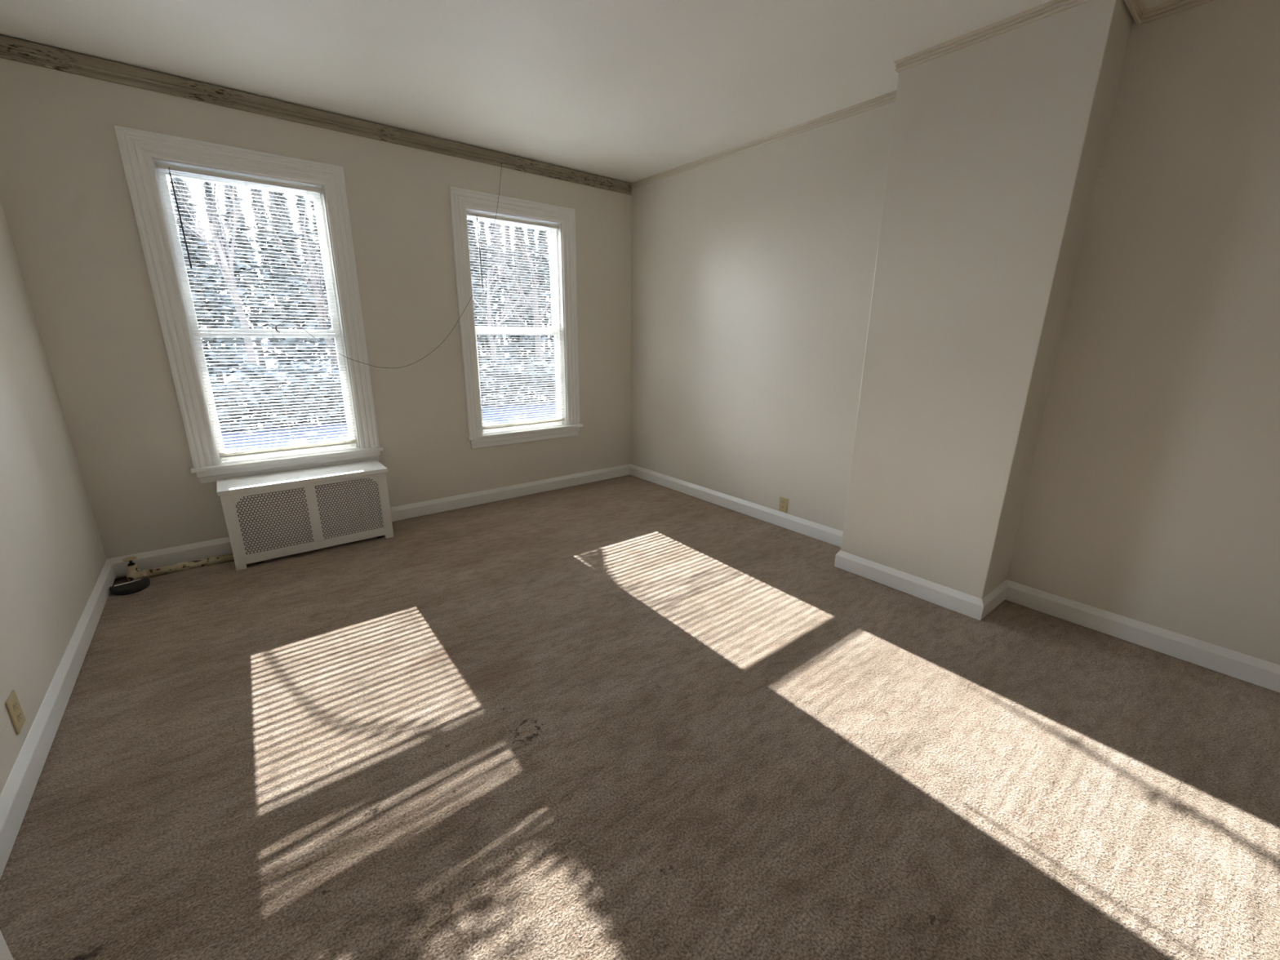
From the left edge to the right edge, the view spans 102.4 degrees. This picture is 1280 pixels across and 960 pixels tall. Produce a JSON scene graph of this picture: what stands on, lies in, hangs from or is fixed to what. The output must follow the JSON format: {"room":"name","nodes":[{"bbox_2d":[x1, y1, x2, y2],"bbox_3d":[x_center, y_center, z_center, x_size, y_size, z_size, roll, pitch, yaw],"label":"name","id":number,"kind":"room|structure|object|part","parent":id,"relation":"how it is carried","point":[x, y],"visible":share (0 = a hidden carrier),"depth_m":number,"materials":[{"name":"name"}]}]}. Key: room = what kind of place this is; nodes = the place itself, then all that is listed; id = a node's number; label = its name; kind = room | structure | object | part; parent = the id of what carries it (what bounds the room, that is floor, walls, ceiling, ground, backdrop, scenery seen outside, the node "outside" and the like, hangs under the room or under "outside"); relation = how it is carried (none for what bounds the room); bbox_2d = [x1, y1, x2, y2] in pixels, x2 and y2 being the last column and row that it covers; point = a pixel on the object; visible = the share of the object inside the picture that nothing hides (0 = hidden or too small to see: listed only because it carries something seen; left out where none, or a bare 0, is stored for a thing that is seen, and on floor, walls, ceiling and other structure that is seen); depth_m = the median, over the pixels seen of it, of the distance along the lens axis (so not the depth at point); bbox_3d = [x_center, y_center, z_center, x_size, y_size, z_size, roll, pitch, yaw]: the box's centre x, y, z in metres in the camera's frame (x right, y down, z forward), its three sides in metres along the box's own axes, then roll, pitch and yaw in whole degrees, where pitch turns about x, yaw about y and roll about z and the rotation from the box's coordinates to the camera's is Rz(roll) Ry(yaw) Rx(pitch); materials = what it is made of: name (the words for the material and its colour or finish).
{"room":"empty living room","nodes":[
{"label":"empty living room","id":0,"kind":"room"},
{"bbox_2d":[0,200,106,795],"bbox_3d":[-1.397,-0.110,0.491,0.160,2.960,5.750,-12,20,-37],"label":"wall","id":1,"kind":"structure","parent":0,"point":[53,557],"depth_m":2.20,"materials":[{"name":"beige paint"}]},
{"bbox_2d":[0,930,13,959],"bbox_3d":[-1.038,0.275,0.460,0.047,2.018,0.755,-8,18,-28],"label":"door","id":2,"kind":"structure","parent":1,"relation":"in","point":[5,953],"depth_m":0.98,"materials":[{"name":"white paint"}]},
{"bbox_2d":[4,689,26,734],"bbox_3d":[-2.021,0.751,1.667,0.008,0.120,0.080,-12,20,-37],"label":"wall outlet","id":3,"kind":"object","parent":1,"relation":"attached to","point":[12,704],"visible":1,"depth_m":1.66,"materials":[{"name":"beige plastic"}]},
{"bbox_2d":[13,701,17,711],"bbox_3d":[-2.019,0.732,1.663,0.002,0.027,0.034,-12,20,-37],"label":"receptacle","id":4,"kind":"object","parent":3,"relation":"attached to","point":[15,703],"depth_m":1.66,"materials":[{"name":"beige plastic"}]},
{"bbox_2d":[17,711,22,721],"bbox_3d":[-2.019,0.769,1.674,0.002,0.027,0.034,-12,20,-37],"label":"receptacle","id":5,"kind":"object","parent":3,"relation":"attached to","point":[19,713],"depth_m":1.67,"materials":[{"name":"beige plastic"}]},
{"bbox_2d":[0,559,115,879],"bbox_3d":[-1.387,1.129,0.960,0.020,0.112,5.600,-12,20,-37],"label":"baseboard","id":6,"kind":"structure","parent":1,"relation":"attached to","point":[15,797],"depth_m":1.81,"materials":[{"name":"white paint"}]},
{"bbox_2d":[112,560,233,586],"bbox_3d":[0.163,0.908,2.193,4.000,0.066,5.600,-12,20,-37],"label":"subfloor","id":7,"kind":"structure","parent":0,"point":[122,580],"depth_m":3.05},
{"bbox_2d":[122,552,234,582],"bbox_3d":[-2.815,0.491,3.177,0.529,0.148,0.068,-12,20,-37],"label":"pipe","id":8,"kind":"object","parent":7,"relation":"on","point":[133,573],"visible":0.9,"depth_m":3.13,"materials":[{"name":"beige metal"}]},
{"bbox_3d":[-2.994,0.485,3.025,0.032,0.034,0.031,-12,20,-37],"label":"valve stem","id":9,"kind":"part","parent":8,"relation":"part of","materials":[{"name":"metal"}]},
{"bbox_2d":[0,57,631,578],"bbox_3d":[-1.627,-1.092,3.954,4.310,2.960,0.150,-12,20,-37],"label":"wall","id":10,"kind":"structure","parent":0,"point":[65,198],"depth_m":3.17,"materials":[{"name":"beige paint"}]},
{"bbox_2d":[114,124,383,484],"bbox_3d":[-2.387,-1.012,3.322,1.090,1.946,0.238,-12,20,-37],"label":"window","id":11,"kind":"structure","parent":10,"relation":"in","point":[138,148],"depth_m":3.17,"materials":[{"name":"white paint"}]},
{"bbox_3d":[-2.424,-1.389,3.263,0.800,0.937,0.032,-12,20,-37],"label":"sash","id":12,"kind":"part","parent":11,"relation":"part of","materials":[{"name":"glass"}]},
{"bbox_2d":[155,163,356,457],"bbox_3d":[-2.364,-1.005,3.291,0.794,1.665,0.040,-12,20,-37],"label":"window blind","id":13,"kind":"object","parent":11,"relation":"attached to","point":[158,166],"visible":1,"depth_m":3.29,"materials":[{"name":"plastic"}]},
{"bbox_3d":[-2.610,-0.947,3.109,0.007,1.635,0.028,-12,20,-37],"label":"ladder cord","id":14,"kind":"part","parent":13,"relation":"part of","materials":[{"name":"white fabric"}]},
{"bbox_3d":[-2.365,-0.998,3.299,0.007,1.635,0.028,-12,20,-37],"label":"ladder cord","id":15,"kind":"part","parent":13,"relation":"part of","materials":[{"name":"white fabric"}]},
{"bbox_3d":[-2.376,-0.211,3.520,0.786,0.013,0.024,-12,20,-37],"label":"rail","id":16,"kind":"part","parent":13,"relation":"part of","materials":[{"name":"plastic"}]},
{"bbox_3d":[-2.120,-1.049,3.489,0.007,1.635,0.028,-12,20,-37],"label":"ladder cord","id":17,"kind":"part","parent":13,"relation":"part of","materials":[{"name":"white fabric"}]},
{"bbox_3d":[-2.411,-0.576,3.466,0.800,0.815,0.032,-12,20,-37],"label":"sash","id":18,"kind":"part","parent":11,"relation":"part of","materials":[{"name":"white paint"}]},
{"bbox_2d":[0,35,631,195],"bbox_3d":[-1.589,-2.329,3.501,3.905,0.092,0.036,-12,20,-37],"label":"trim","id":19,"kind":"structure","parent":10,"relation":"attached to","point":[11,48],"depth_m":3.02,"materials":[{"name":"brown wood"}]},
{"bbox_2d":[107,463,630,576],"bbox_3d":[-1.620,0.204,4.224,3.904,0.112,0.020,-12,20,-37],"label":"baseboard","id":20,"kind":"structure","parent":10,"relation":"attached to","point":[153,559],"depth_m":4.15,"materials":[{"name":"white paint"}]},
{"bbox_2d":[272,163,502,368],"bbox_3d":[-1.683,-1.555,3.619,1.613,1.497,0.027,-12,20,-38],"label":"wire","id":21,"kind":"object","parent":10,"relation":"hanging from","point":[501,163],"visible":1,"depth_m":3.77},
{"bbox_2d":[448,186,582,448],"bbox_3d":[-1.030,-1.296,4.375,1.098,1.945,0.238,-12,20,-37],"label":"window","id":22,"kind":"structure","parent":10,"relation":"in","point":[461,201],"depth_m":4.32,"materials":[{"name":"white paint"}]},
{"bbox_3d":[-1.068,-1.692,4.310,0.810,0.904,0.032,-12,20,-37],"label":"sash","id":23,"kind":"part","parent":22,"relation":"part of","materials":[{"name":"glass"}]},
{"bbox_2d":[466,211,564,429],"bbox_3d":[-1.007,-1.288,4.343,0.800,1.665,0.040,-12,20,-37],"label":"window blind","id":24,"kind":"object","parent":22,"relation":"attached to","point":[468,213],"visible":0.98,"depth_m":4.34,"materials":[{"name":"plastic"}]},
{"bbox_3d":[-1.256,-1.230,4.160,0.007,1.635,0.028,-12,20,-37],"label":"ladder cord","id":25,"kind":"part","parent":24,"relation":"part of","materials":[{"name":"white fabric"}]},
{"bbox_3d":[-1.009,-1.281,4.351,0.007,1.635,0.028,-12,20,-37],"label":"ladder cord","id":26,"kind":"part","parent":24,"relation":"part of","materials":[{"name":"white fabric"}]},
{"bbox_3d":[-1.019,-0.495,4.572,0.792,0.013,0.024,-12,20,-37],"label":"rail","id":27,"kind":"part","parent":24,"relation":"part of","materials":[{"name":"plastic"}]},
{"bbox_3d":[-0.762,-1.333,4.543,0.007,1.635,0.028,-12,20,-37],"label":"ladder cord","id":28,"kind":"part","parent":24,"relation":"part of","materials":[{"name":"white fabric"}]},
{"bbox_3d":[-1.055,-0.879,4.512,0.810,0.857,0.032,-12,20,-37],"label":"sash","id":29,"kind":"part","parent":22,"relation":"part of","materials":[{"name":"white paint"}]},
{"bbox_2d":[0,0,1171,182],"bbox_3d":[0.191,-1.823,1.421,4.000,0.100,5.600,-12,20,-37],"label":"ceiling","id":30,"kind":"structure","parent":0,"point":[625,91],"depth_m":2.54,"materials":[{"name":"white paint"}]},
{"bbox_2d":[0,474,1279,959],"bbox_3d":[0.164,0.869,2.182,4.000,0.014,5.600,-12,20,-37],"label":"floor","id":31,"kind":"structure","parent":0,"point":[629,717],"depth_m":1.75,"materials":[{"name":"brown carpet"}]},
{"bbox_2d":[109,577,150,595],"bbox_3d":[-2.866,0.607,2.896,0.100,0.041,0.166,14,21,40],"label":"tray","id":32,"kind":"object","parent":31,"relation":"on","point":[135,586],"visible":1,"depth_m":2.88,"materials":[{"name":"black plastic"}]},
{"bbox_2d":[216,459,394,570],"bbox_3d":[-2.219,0.205,3.481,0.928,0.511,0.331,-12,20,-37],"label":"radiator cover","id":33,"kind":"object","parent":31,"relation":"on","point":[230,491],"visible":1,"depth_m":3.34,"materials":[{"name":"metal"}]},
{"bbox_2d":[231,487,313,555],"bbox_3d":[-2.291,0.248,3.242,0.414,0.417,0.001,-12,20,-37],"label":"grille","id":34,"kind":"object","parent":33,"relation":"attached to","point":[239,544],"depth_m":3.23,"materials":[{"name":"metal"}]},
{"bbox_2d":[315,476,384,538],"bbox_3d":[-1.960,0.179,3.499,0.414,0.417,0.001,-12,20,-37],"label":"grille","id":35,"kind":"object","parent":33,"relation":"attached to","point":[380,481],"depth_m":3.49,"materials":[{"name":"metal"}]},
{"bbox_2d":[235,478,383,564],"bbox_3d":[-2.223,0.238,3.475,0.832,0.450,0.253,-12,20,-37],"label":"radiator","id":36,"kind":"object","parent":31,"relation":"on","point":[261,562],"visible":0.25,"depth_m":3.35,"materials":[{"name":"metal"}]},
{"bbox_2d":[630,101,895,531],"bbox_3d":[0.823,-1.122,4.149,0.245,2.960,2.613,-12,20,-37],"label":"wall","id":37,"kind":"structure","parent":0,"point":[753,270],"depth_m":3.83,"materials":[{"name":"beige paint"}]},
{"bbox_2d":[631,89,897,189],"bbox_3d":[0.723,-2.391,3.715,0.022,0.043,2.583,-12,20,-37],"label":"trim","id":38,"kind":"structure","parent":37,"relation":"attached to","point":[890,97],"depth_m":3.45,"materials":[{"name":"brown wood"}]},
{"bbox_2d":[778,497,787,512],"bbox_3d":[1.097,0.190,3.939,0.008,0.112,0.072,-12,20,-37],"label":"wall outlet","id":39,"kind":"object","parent":37,"relation":"attached to","point":[783,505],"visible":1,"depth_m":3.94,"materials":[{"name":"beige plastic"}]},
{"bbox_2d":[840,0,1133,599],"bbox_3d":[1.758,-0.727,2.787,0.562,2.960,0.830,-12,20,-37],"label":"wall","id":40,"kind":"structure","parent":0,"point":[997,142],"depth_m":2.51,"materials":[{"name":"beige paint"}]},
{"bbox_2d":[893,0,1146,72],"bbox_3d":[1.688,-1.998,2.358,0.393,0.043,0.873,-12,20,-37],"label":"trim","id":41,"kind":"structure","parent":40,"relation":"attached to","point":[1136,8],"depth_m":2.22,"materials":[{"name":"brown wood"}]},
{"bbox_2d":[1005,0,1279,665],"bbox_3d":[2.880,-0.417,1.731,0.191,2.960,2.383,-12,20,-37],"label":"wall","id":42,"kind":"structure","parent":0,"point":[1152,497],"depth_m":2.23,"materials":[{"name":"beige paint"}]},
{"bbox_2d":[630,463,1279,693],"bbox_3d":[1.539,0.517,3.230,0.391,0.112,5.600,-12,20,-37],"label":"baseboard","id":43,"kind":"structure","parent":42,"relation":"attached to","point":[1261,673],"depth_m":2.75,"materials":[{"name":"white paint"}]},
{"bbox_2d":[1137,0,1214,25],"bbox_3d":[2.777,-1.699,1.341,0.022,0.043,2.188,-12,20,-37],"label":"trim","id":44,"kind":"structure","parent":42,"relation":"attached to","point":[1172,6],"depth_m":2.09,"materials":[{"name":"brown wood"}]},
{"label":"outside","id":45,"kind":"structure","parent":0,"visible":0},
{"bbox_2d":[204,346,556,452],"bbox_3d":[-19.828,-10.778,46.321,120.000,0.232,89.400,-12,20,-37],"label":"ground","id":46,"kind":"structure","parent":45,"point":[551,364],"depth_m":14.26,"materials":[{"name":"white snow"}]},
{"bbox_2d":[195,180,204,229],"bbox_3d":[-4.815,-3.362,7.204,2.812,7.503,0.790,-12,20,-37],"label":"tree","id":47,"kind":"object","parent":46,"relation":"on","point":[202,183],"visible":0.02,"depth_m":6.58,"materials":[{"name":"grey plant"}]},
{"bbox_2d":[168,177,247,382],"bbox_3d":[-19.592,-8.518,22.655,2.715,8.727,2.876,5,16,16],"label":"evergreen tree","id":48,"kind":"object","parent":46,"relation":"on","point":[211,312],"visible":0.62,"depth_m":22.70,"materials":[{"name":"grey plant"}]},
{"bbox_2d":[167,177,271,403],"bbox_3d":[-13.162,-6.524,14.939,5.303,9.246,6.851,-12,20,-37],"label":"bare tree","id":49,"kind":"object","parent":46,"relation":"on","point":[241,315],"visible":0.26,"depth_m":15.63,"materials":[{"name":"grey plant"}]},
{"bbox_2d":[201,181,255,361],"bbox_3d":[-32.547,-16.039,40.324,2.650,13.335,2.765,-2,16,-9],"label":"evergreen tree","id":50,"kind":"object","parent":46,"relation":"on","point":[218,272],"visible":0.23,"depth_m":39.60,"materials":[{"name":"grey plant"}]},
{"bbox_2d":[220,183,286,368],"bbox_3d":[-24.478,-12.642,32.113,3.727,11.423,3.600,-4,16,-14],"label":"evergreen tree","id":51,"kind":"object","parent":46,"relation":"on","point":[243,287],"visible":0.5,"depth_m":31.89,"materials":[{"name":"grey plant"}]},
{"bbox_2d":[195,182,337,373],"bbox_3d":[-12.371,-8.685,20.769,7.298,10.310,8.185,2,16,7],"label":"bare tree","id":52,"kind":"object","parent":46,"relation":"on","point":[307,250],"visible":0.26,"depth_m":21.38,"materials":[{"name":"grey plant"}]},
{"bbox_2d":[249,187,290,354],"bbox_3d":[-30.229,-17.881,41.799,2.666,16.123,2.691,-12,20,-37],"label":"evergreen tree","id":53,"kind":"object","parent":46,"relation":"on","point":[263,246],"visible":0.34,"depth_m":41.31,"materials":[{"name":"grey plant"}]},
{"bbox_2d":[206,361,346,431],"bbox_3d":[-9.351,-2.209,13.633,4.317,1.803,2.506,-12,20,-37],"label":"hedge","id":54,"kind":"object","parent":46,"relation":"on","point":[254,380],"visible":0.52,"depth_m":13.42,"materials":[{"name":"grey plant"}]},
{"bbox_2d":[265,190,330,380],"bbox_3d":[-16.813,-9.483,24.746,2.878,9.502,3.040,3,16,10],"label":"evergreen tree","id":55,"kind":"object","parent":46,"relation":"on","point":[307,318],"visible":0.6,"depth_m":24.64,"materials":[{"name":"grey plant"}]},
{"bbox_2d":[293,195,330,358],"bbox_3d":[-27.855,-17.916,43.694,2.447,15.207,2.768,2,16,4],"label":"evergreen tree","id":56,"kind":"object","parent":46,"relation":"on","point":[298,204],"visible":0.23,"depth_m":42.85,"materials":[{"name":"grey plant"}]},
{"bbox_2d":[308,199,336,358],"bbox_3d":[-20.940,-14.288,34.758,3.599,13.222,3.765,-1,16,-4],"label":"evergreen tree","id":57,"kind":"object","parent":46,"relation":"on","point":[313,215],"visible":0.09,"depth_m":34.12,"materials":[{"name":"grey plant"}]},
{"bbox_2d":[466,218,504,372],"bbox_3d":[-9.764,-10.826,30.224,3.095,9.245,2.969,-12,20,-37],"label":"evergreen tree","id":58,"kind":"object","parent":46,"relation":"on","point":[481,319],"visible":0.44,"depth_m":30.00,"materials":[{"name":"grey plant"}]},
{"bbox_2d":[478,220,499,355],"bbox_3d":[-15.929,-19.973,53.154,2.623,14.254,2.502,9,18,27],"label":"evergreen tree","id":59,"kind":"object","parent":46,"relation":"on","point":[482,250],"visible":0.3,"depth_m":52.07,"materials":[{"name":"grey plant"}]},
{"bbox_2d":[483,222,521,357],"bbox_3d":[-11.529,-15.951,42.112,3.798,12.607,3.472,-12,20,-37],"label":"evergreen tree","id":60,"kind":"object","parent":46,"relation":"on","point":[499,302],"visible":0.35,"depth_m":41.68,"materials":[{"name":"grey plant"}]},
{"bbox_2d":[469,219,551,379],"bbox_3d":[-5.397,-9.774,24.950,8.233,10.208,6.629,3,16,8],"label":"bare tree","id":61,"kind":"object","parent":46,"relation":"on","point":[538,341],"visible":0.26,"depth_m":26.63,"materials":[{"name":"grey plant"}]},
{"bbox_2d":[471,222,550,392],"bbox_3d":[-5.534,-8.329,21.128,5.726,9.477,4.220,10,18,29],"label":"bare tree","id":62,"kind":"object","parent":46,"relation":"on","point":[491,342],"visible":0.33,"depth_m":21.21,"materials":[{"name":"grey plant"}]},
{"bbox_2d":[502,226,523,351],"bbox_3d":[-13.764,-19.965,54.922,2.760,13.317,2.717,10,18,30],"label":"evergreen tree","id":63,"kind":"object","parent":46,"relation":"on","point":[509,264],"visible":0.31,"depth_m":53.89,"materials":[{"name":"grey plant"}]},
{"bbox_2d":[479,355,556,407],"bbox_3d":[-4.149,-3.503,18.337,5.284,1.837,2.387,-12,20,-37],"label":"hedge","id":64,"kind":"object","parent":46,"relation":"on","point":[500,370],"visible":0.44,"depth_m":18.02,"materials":[{"name":"grey plant"}]},
{"bbox_2d":[505,226,548,369],"bbox_3d":[-7.292,-11.223,32.191,2.904,8.987,3.151,-12,20,-37],"label":"evergreen tree","id":65,"kind":"object","parent":46,"relation":"on","point":[526,340],"visible":0.54,"depth_m":31.99,"materials":[{"name":"grey plant"}]},
{"bbox_2d":[525,227,543,343],"bbox_3d":[-11.659,-21.812,56.373,2.758,16.126,2.657,5,16,14],"label":"evergreen tree","id":66,"kind":"object","parent":46,"relation":"on","point":[532,249],"visible":0.2,"depth_m":55.15,"materials":[{"name":"grey plant"}]},
{"bbox_2d":[530,229,554,361],"bbox_3d":[-8.524,-16.371,44.766,3.938,12.030,3.635,-3,16,-13],"label":"evergreen tree","id":67,"kind":"object","parent":46,"relation":"on","point":[541,273],"visible":0.48,"depth_m":44.03,"materials":[{"name":"grey plant"}]},
{"bbox_2d":[543,246,554,344],"bbox_3d":[-9.595,-21.772,57.992,2.889,15.208,2.724,-12,20,-37],"label":"evergreen tree","id":68,"kind":"object","parent":46,"relation":"on","point":[549,326],"visible":0.02,"depth_m":58.56,"materials":[{"name":"grey plant"}]},
{"bbox_2d":[543,334,555,364],"bbox_3d":[-4.913,-11.629,34.172,3.220,8.737,2.994,-12,20,-37],"label":"evergreen tree","id":69,"kind":"object","parent":46,"relation":"on","point":[553,336],"visible":0.02,"depth_m":34.58,"materials":[{"name":"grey plant"}]}
]}

